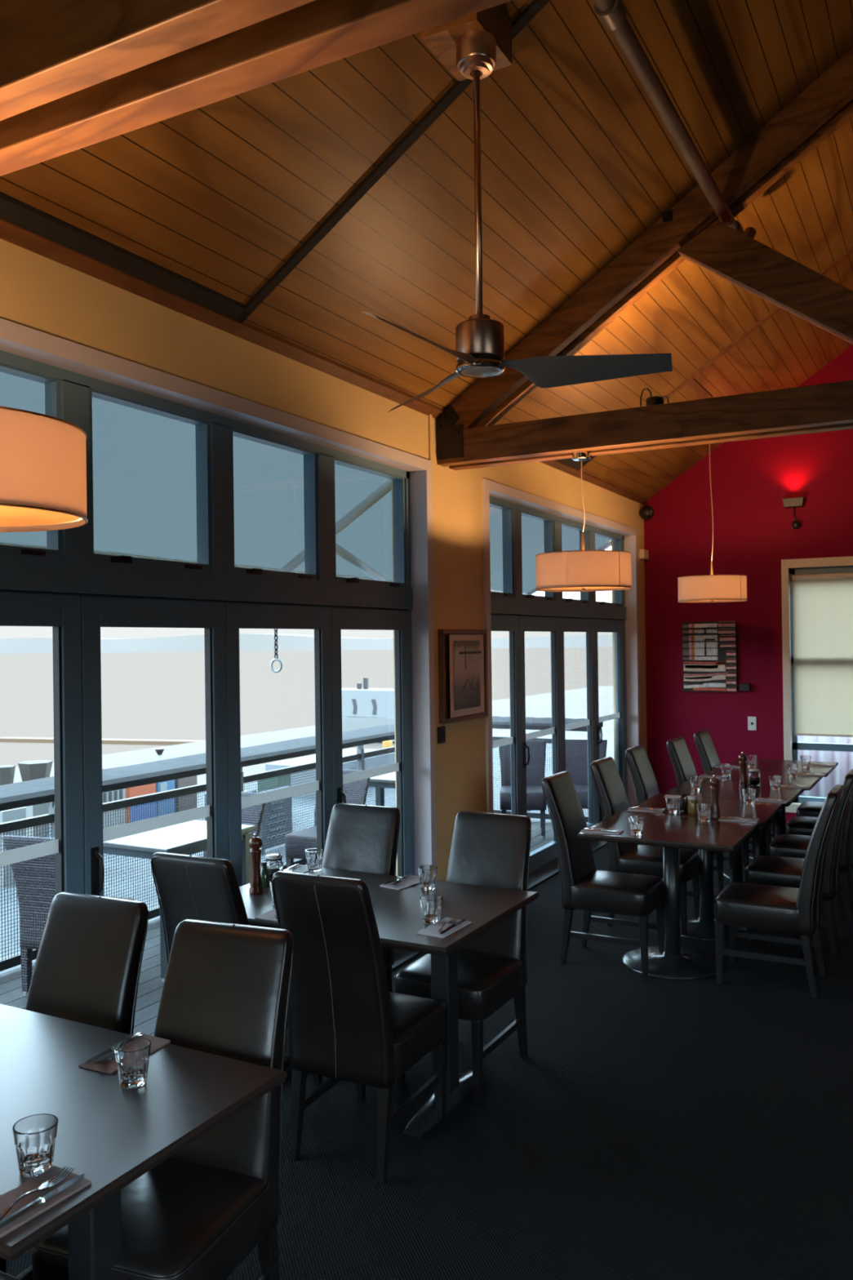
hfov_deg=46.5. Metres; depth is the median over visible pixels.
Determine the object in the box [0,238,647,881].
wall
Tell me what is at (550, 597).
window
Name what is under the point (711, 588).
pendant lamp
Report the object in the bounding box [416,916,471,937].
napkin
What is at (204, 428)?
window
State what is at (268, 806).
wicker chair
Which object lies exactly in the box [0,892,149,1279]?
dining chair
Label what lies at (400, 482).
window
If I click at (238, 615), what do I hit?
door
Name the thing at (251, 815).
wicker chair
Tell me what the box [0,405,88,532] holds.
pendant lamp
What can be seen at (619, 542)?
window
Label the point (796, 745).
window
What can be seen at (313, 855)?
tumbler
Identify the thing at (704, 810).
tumbler
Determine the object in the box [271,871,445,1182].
dining chair
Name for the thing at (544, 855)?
door
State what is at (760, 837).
dining table
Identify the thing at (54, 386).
window
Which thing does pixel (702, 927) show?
dining table
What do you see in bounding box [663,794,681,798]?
napkin
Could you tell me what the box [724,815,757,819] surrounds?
fork
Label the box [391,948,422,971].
trim
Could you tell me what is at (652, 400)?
lamp
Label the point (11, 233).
trim
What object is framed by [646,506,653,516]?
grille
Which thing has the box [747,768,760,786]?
jar
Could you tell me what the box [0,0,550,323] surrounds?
trim
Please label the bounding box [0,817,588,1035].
floor
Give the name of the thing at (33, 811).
mural
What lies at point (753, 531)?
wall
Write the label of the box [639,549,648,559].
sensor
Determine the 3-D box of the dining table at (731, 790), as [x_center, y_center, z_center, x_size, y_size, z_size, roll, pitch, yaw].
[2.196,1.454,7.059,0.850,0.775,0.783,-1,0,28]
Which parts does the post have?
post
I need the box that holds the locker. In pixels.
[0,806,26,888]
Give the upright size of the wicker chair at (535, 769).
0.872 m
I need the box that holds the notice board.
[102,788,125,828]
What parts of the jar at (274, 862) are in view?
lid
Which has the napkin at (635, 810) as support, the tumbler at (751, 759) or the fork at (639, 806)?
the fork at (639, 806)
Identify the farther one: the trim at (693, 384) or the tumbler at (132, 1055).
the trim at (693, 384)
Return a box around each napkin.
[0,1164,91,1238]
[78,1033,170,1074]
[254,909,277,921]
[285,864,309,873]
[379,875,420,889]
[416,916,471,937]
[580,826,623,834]
[627,806,666,813]
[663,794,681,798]
[698,774,729,778]
[715,765,739,768]
[717,816,759,822]
[754,797,790,803]
[780,784,812,789]
[796,773,826,777]
[809,763,836,767]
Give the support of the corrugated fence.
on the yard
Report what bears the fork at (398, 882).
on the napkin at (414, 880)
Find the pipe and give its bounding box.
[592,0,756,238]
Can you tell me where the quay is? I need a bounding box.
[13,685,613,792]
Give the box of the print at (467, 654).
[453,640,480,710]
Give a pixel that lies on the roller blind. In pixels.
(823, 603)
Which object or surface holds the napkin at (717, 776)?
on the dining table at (760, 837)
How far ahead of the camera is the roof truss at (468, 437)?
5.58 m
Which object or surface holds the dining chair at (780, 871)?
on the floor at (648, 1127)
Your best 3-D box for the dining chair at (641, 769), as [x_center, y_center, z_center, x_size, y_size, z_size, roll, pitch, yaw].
[1.811,1.318,7.249,0.629,1.058,0.434,-1,0,27]
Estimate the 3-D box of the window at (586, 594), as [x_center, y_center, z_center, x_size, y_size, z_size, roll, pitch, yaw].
[1.327,-0.679,8.921,0.080,0.695,0.736,-1,0,28]
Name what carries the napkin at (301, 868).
on the dining table at (397, 913)
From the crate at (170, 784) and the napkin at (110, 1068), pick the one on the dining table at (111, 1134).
the napkin at (110, 1068)
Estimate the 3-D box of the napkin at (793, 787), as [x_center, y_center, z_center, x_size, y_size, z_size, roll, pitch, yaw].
[2.651,1.056,7.162,0.220,0.009,0.112,-1,0,32]
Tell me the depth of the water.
117.67 m
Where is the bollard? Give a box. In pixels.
[382,740,392,748]
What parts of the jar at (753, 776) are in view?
lid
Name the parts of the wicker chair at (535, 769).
leg, backrest, seat, leg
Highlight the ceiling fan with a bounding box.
[361,4,672,411]
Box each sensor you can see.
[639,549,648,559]
[739,683,751,691]
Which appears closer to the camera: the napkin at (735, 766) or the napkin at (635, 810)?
the napkin at (635, 810)
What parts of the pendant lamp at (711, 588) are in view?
cord, stem, lamp shade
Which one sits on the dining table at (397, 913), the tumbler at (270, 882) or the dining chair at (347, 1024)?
the tumbler at (270, 882)
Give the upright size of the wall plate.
0.104 m
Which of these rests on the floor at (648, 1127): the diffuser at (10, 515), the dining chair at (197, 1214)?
the dining chair at (197, 1214)
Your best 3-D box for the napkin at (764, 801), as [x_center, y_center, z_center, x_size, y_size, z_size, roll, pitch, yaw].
[2.272,1.060,6.560,0.220,0.009,0.112,-1,0,32]
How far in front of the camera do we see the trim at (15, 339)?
5.67 m
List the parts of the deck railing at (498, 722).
rail, panel, rail, rail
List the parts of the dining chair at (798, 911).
leg, leg, seat, leg, leg, backrest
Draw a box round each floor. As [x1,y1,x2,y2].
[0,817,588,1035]
[6,824,852,1279]
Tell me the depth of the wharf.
10.01 m
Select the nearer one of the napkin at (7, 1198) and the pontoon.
the napkin at (7, 1198)
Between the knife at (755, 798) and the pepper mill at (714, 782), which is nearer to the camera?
the pepper mill at (714, 782)
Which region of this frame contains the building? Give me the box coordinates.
[342,677,395,742]
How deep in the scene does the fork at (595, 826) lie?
5.58 m
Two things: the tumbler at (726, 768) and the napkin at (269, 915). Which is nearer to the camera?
the napkin at (269, 915)
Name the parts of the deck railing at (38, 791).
panel, post, rail, panel, rail, rail, post, panel, post, panel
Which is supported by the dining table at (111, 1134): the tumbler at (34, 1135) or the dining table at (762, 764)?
the tumbler at (34, 1135)
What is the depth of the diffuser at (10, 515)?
2.40 m
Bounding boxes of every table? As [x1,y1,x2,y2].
[0,1004,287,1279]
[102,819,255,982]
[239,867,538,1137]
[368,772,395,806]
[577,811,759,979]
[622,794,784,940]
[662,780,804,906]
[702,768,823,882]
[720,758,838,859]
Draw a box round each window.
[0,364,62,558]
[89,389,212,571]
[231,429,318,580]
[334,458,406,587]
[489,502,513,597]
[521,511,554,600]
[561,523,589,604]
[595,532,622,606]
[789,565,852,803]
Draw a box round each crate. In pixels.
[155,779,175,816]
[174,775,197,812]
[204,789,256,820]
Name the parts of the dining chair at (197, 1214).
seat, backrest, leg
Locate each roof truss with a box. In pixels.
[0,0,511,176]
[436,47,852,470]
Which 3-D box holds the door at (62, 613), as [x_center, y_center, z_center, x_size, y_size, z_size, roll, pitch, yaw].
[-1.566,0.844,3.505,0.054,2.032,0.873,-1,0,28]
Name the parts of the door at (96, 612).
handle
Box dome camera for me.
[791,507,800,528]
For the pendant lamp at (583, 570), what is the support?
hanging from the roof truss at (468, 437)
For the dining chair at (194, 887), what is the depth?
3.77 m
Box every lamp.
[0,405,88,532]
[535,451,631,591]
[645,395,663,405]
[677,395,746,602]
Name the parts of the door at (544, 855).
handle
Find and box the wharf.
[0,716,613,959]
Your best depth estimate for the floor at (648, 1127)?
3.67 m
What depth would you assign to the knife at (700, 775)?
7.73 m
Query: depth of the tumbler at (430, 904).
3.79 m
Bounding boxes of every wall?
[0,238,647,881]
[644,345,852,824]
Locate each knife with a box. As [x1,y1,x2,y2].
[0,1173,84,1228]
[84,1032,142,1064]
[284,863,299,871]
[382,874,413,884]
[439,919,466,933]
[582,828,620,831]
[629,807,663,810]
[699,774,727,777]
[720,817,756,820]
[755,798,786,801]
[780,784,803,786]
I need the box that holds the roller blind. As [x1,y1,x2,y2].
[790,572,852,737]
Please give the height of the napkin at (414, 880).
0.009 m
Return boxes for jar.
[264,853,284,880]
[679,794,691,812]
[687,795,697,813]
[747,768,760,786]
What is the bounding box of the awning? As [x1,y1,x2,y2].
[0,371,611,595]
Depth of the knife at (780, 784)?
7.14 m
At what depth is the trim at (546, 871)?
7.94 m
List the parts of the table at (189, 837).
leg, leg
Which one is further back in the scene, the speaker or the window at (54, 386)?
the speaker
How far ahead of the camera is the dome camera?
9.68 m
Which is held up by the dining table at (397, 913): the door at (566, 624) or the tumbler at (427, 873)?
the tumbler at (427, 873)
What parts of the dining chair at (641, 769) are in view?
backrest, seat, leg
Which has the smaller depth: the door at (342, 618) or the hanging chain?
the door at (342, 618)
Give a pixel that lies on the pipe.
(611, 14)
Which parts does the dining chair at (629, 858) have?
leg, backrest, seat, leg, leg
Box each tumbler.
[12,1113,58,1177]
[114,1037,151,1088]
[269,880,274,905]
[305,848,323,871]
[417,865,437,890]
[419,894,442,924]
[628,815,644,835]
[665,797,679,813]
[689,775,702,791]
[696,803,711,821]
[720,763,732,777]
[742,787,755,804]
[746,755,756,767]
[768,775,781,790]
[786,763,798,777]
[800,755,811,768]
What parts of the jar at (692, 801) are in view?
lid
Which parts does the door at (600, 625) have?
handle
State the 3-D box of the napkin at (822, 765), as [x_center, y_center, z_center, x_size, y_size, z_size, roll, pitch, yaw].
[3.321,1.051,8.346,0.220,0.009,0.112,-1,0,31]
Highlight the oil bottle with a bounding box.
[260,861,269,887]
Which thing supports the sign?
on the wharf
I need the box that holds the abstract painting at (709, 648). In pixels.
[681,621,737,692]
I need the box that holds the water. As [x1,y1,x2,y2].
[0,647,613,766]
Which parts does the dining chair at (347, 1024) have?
leg, backrest, leg, leg, seat, leg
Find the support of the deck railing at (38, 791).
on the floor at (150, 986)
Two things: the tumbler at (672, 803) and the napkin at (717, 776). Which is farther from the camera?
the napkin at (717, 776)
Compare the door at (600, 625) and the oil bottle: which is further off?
the door at (600, 625)
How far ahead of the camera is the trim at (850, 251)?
7.85 m
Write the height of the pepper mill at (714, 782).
0.261 m
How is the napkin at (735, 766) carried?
on the dining table at (762, 764)
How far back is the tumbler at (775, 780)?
7.04 m
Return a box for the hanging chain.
[270,628,282,672]
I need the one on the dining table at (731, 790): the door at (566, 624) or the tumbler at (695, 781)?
the tumbler at (695, 781)
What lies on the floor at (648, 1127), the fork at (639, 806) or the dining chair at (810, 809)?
the dining chair at (810, 809)
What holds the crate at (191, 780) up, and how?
on the wharf
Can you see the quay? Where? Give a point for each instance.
(540, 705)
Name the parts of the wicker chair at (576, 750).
backrest, seat, leg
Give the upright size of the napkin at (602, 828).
0.009 m
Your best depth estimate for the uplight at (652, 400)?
5.83 m
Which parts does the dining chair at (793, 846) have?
seat, leg, backrest, leg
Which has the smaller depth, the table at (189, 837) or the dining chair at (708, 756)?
the table at (189, 837)
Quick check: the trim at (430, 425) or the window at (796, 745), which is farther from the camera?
the window at (796, 745)
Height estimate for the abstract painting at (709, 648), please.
0.715 m
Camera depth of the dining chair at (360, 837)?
4.80 m
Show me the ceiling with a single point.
(578, 162)
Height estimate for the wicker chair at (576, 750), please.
0.872 m
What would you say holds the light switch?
attached to the wall at (753, 531)
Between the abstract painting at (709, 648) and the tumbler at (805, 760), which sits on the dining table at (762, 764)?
the tumbler at (805, 760)
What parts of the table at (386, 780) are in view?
leg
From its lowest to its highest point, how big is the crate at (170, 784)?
0.610 m
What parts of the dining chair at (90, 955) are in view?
leg, backrest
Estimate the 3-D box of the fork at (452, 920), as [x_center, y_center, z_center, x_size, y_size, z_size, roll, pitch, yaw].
[0.081,1.065,3.741,0.025,0.018,0.198,-1,0,21]
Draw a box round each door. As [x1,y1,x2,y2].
[0,591,84,894]
[80,595,228,896]
[226,602,333,886]
[331,607,411,876]
[490,614,522,815]
[519,615,561,872]
[560,617,596,826]
[594,618,626,823]
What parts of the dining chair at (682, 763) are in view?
backrest, leg, seat, leg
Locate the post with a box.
[154,748,164,760]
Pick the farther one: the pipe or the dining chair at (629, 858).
the dining chair at (629, 858)
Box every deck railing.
[0,724,395,971]
[492,715,603,822]
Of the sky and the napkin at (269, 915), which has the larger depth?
the sky
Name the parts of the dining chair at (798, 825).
seat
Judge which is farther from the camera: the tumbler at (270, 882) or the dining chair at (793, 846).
the dining chair at (793, 846)
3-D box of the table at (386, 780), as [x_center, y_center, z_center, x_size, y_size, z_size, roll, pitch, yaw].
[-0.307,1.516,8.479,0.620,0.745,0.620,-1,0,28]
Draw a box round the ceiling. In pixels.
[0,0,852,499]
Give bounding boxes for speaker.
[639,505,653,519]
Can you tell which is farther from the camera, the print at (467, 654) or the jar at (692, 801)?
the print at (467, 654)
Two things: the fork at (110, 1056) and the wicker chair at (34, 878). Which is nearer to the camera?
the fork at (110, 1056)
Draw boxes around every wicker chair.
[2,835,134,995]
[203,791,266,857]
[258,786,292,854]
[285,768,369,868]
[498,740,546,838]
[565,739,607,822]
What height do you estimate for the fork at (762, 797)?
0.018 m
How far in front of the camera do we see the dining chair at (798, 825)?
7.37 m
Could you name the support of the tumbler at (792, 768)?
on the dining table at (760, 837)
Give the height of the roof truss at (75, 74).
2.395 m
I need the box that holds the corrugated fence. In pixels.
[798,735,852,797]
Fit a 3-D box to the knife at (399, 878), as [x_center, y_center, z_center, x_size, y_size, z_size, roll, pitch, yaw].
[-0.127,1.076,4.464,0.018,0.008,0.213,-1,0,36]
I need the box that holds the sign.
[125,782,156,823]
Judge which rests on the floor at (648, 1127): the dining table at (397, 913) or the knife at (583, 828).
the dining table at (397, 913)
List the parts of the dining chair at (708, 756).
backrest, leg, seat, leg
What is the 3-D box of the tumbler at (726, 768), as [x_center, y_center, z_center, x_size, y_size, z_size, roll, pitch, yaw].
[2.347,1.019,7.766,0.088,0.095,0.088,-1,0,4]
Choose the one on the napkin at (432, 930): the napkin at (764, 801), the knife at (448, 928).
the knife at (448, 928)
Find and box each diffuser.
[0,505,80,526]
[543,586,623,589]
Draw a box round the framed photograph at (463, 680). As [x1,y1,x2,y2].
[437,629,488,724]
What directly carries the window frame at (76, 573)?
attached to the wall at (38, 292)
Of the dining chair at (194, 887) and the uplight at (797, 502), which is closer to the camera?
the dining chair at (194, 887)
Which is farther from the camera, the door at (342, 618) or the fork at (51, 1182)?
the door at (342, 618)
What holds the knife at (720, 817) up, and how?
on the napkin at (757, 819)
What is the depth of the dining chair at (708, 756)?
8.41 m
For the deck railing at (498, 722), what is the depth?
10.27 m
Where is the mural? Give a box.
[26,801,54,837]
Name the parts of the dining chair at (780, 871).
leg, seat, leg, backrest, leg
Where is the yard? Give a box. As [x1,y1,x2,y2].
[529,807,588,816]
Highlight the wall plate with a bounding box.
[437,725,445,743]
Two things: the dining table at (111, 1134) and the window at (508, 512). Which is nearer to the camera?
the dining table at (111, 1134)
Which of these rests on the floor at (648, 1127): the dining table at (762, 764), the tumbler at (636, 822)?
the dining table at (762, 764)
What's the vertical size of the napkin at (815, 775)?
0.009 m
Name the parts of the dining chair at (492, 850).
leg, seat, leg, backrest, leg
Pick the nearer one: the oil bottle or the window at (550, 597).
the oil bottle
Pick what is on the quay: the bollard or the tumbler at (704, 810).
the bollard
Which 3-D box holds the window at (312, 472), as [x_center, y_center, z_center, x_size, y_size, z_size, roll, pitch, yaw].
[-0.764,-0.663,5.026,0.080,0.695,0.722,-1,0,28]
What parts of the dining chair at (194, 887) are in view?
backrest, seat, leg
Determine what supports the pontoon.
on the water
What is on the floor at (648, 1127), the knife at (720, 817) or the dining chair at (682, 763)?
the dining chair at (682, 763)
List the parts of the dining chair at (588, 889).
leg, backrest, leg, seat, leg, leg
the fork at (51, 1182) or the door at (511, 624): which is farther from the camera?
the door at (511, 624)
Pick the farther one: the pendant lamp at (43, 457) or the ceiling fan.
the ceiling fan
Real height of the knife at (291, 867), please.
0.008 m
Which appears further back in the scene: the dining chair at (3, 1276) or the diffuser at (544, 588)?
the diffuser at (544, 588)
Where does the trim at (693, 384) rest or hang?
attached to the ceiling
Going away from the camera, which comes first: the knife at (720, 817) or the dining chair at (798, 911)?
the dining chair at (798, 911)
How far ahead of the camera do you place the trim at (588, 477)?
9.00 m
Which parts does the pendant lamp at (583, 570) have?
stem, cord, lamp shade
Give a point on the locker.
(20, 813)
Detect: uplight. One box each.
[640,387,668,406]
[782,497,804,508]
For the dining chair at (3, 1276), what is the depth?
2.19 m
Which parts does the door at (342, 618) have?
handle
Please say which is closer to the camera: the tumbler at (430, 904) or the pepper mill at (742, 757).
the tumbler at (430, 904)
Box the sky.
[0,633,613,653]
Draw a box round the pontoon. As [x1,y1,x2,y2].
[0,737,204,745]
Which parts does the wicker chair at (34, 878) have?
leg, backrest, seat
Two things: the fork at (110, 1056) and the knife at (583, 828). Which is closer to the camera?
the fork at (110, 1056)
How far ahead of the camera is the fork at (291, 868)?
4.67 m
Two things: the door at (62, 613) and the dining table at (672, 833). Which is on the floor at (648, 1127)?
the dining table at (672, 833)
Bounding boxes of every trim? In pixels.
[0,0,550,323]
[0,218,443,418]
[0,318,436,880]
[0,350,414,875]
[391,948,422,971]
[428,414,432,461]
[482,478,639,813]
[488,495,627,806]
[528,840,606,890]
[538,459,648,505]
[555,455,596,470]
[663,246,852,401]
[687,377,712,399]
[781,555,852,813]
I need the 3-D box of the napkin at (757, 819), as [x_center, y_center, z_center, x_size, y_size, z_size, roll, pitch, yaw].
[1.849,1.063,5.890,0.220,0.009,0.112,-1,0,25]
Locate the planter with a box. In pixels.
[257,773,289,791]
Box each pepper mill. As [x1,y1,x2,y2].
[248,832,263,894]
[710,774,720,819]
[738,751,747,788]
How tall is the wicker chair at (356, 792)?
0.872 m
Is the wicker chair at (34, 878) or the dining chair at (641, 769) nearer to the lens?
the wicker chair at (34, 878)
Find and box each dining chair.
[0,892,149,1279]
[0,1271,21,1279]
[31,919,293,1279]
[150,852,322,1084]
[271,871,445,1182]
[321,803,400,992]
[394,810,531,1102]
[541,771,664,975]
[590,756,699,933]
[625,745,723,889]
[666,737,755,883]
[693,729,777,855]
[714,784,844,997]
[745,768,852,955]
[768,797,852,920]
[785,816,852,871]
[795,801,823,817]
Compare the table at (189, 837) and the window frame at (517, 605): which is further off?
the window frame at (517, 605)
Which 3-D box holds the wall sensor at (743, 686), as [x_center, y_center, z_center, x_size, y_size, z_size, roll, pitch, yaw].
[3.197,0.474,9.970,0.100,0.075,0.050,-1,0,28]
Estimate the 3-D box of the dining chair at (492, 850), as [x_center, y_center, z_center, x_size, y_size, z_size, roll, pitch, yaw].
[0.180,1.331,4.347,0.434,1.058,0.629,-1,0,28]
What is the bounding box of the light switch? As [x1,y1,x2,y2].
[747,716,756,730]
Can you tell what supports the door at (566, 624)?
in the wall at (38, 292)
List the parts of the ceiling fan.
blade, blade, rod, motor, blade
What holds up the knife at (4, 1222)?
on the napkin at (7, 1198)
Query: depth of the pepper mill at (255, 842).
4.29 m
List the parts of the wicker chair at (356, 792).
leg, seat, backrest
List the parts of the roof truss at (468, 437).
heel plate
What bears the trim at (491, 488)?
attached to the wall at (38, 292)
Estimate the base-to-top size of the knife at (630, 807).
0.008 m
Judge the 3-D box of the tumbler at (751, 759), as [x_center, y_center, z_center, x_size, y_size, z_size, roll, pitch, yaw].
[2.721,1.016,8.327,0.088,0.095,0.088,-1,0,21]
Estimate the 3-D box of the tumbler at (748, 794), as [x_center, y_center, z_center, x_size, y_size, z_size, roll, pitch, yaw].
[2.101,1.018,6.471,0.088,0.095,0.088,-1,0,24]
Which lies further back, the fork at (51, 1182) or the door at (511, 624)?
the door at (511, 624)
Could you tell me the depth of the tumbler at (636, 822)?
5.47 m
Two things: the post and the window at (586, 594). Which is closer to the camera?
the window at (586, 594)
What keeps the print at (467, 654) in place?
attached to the framed photograph at (463, 680)
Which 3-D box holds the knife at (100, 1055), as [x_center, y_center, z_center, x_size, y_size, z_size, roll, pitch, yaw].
[-0.828,1.079,2.632,0.018,0.008,0.213,-1,0,25]
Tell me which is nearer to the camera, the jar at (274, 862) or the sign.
the jar at (274, 862)
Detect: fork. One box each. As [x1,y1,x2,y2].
[0,1166,74,1221]
[93,1034,142,1065]
[286,864,301,871]
[388,875,413,884]
[437,915,459,931]
[586,826,621,831]
[635,805,664,809]
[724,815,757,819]
[758,796,787,800]
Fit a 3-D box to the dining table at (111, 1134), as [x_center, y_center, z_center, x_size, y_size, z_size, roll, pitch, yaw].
[-1.080,1.484,2.430,1.220,0.775,0.830,-1,0,28]
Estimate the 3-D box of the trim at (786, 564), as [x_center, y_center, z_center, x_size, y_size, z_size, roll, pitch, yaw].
[4.166,0.443,9.524,1.410,2.490,0.120,-1,0,28]
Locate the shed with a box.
[265,748,395,798]
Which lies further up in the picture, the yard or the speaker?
the speaker
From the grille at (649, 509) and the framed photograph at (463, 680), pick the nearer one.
the framed photograph at (463, 680)
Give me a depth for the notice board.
10.64 m

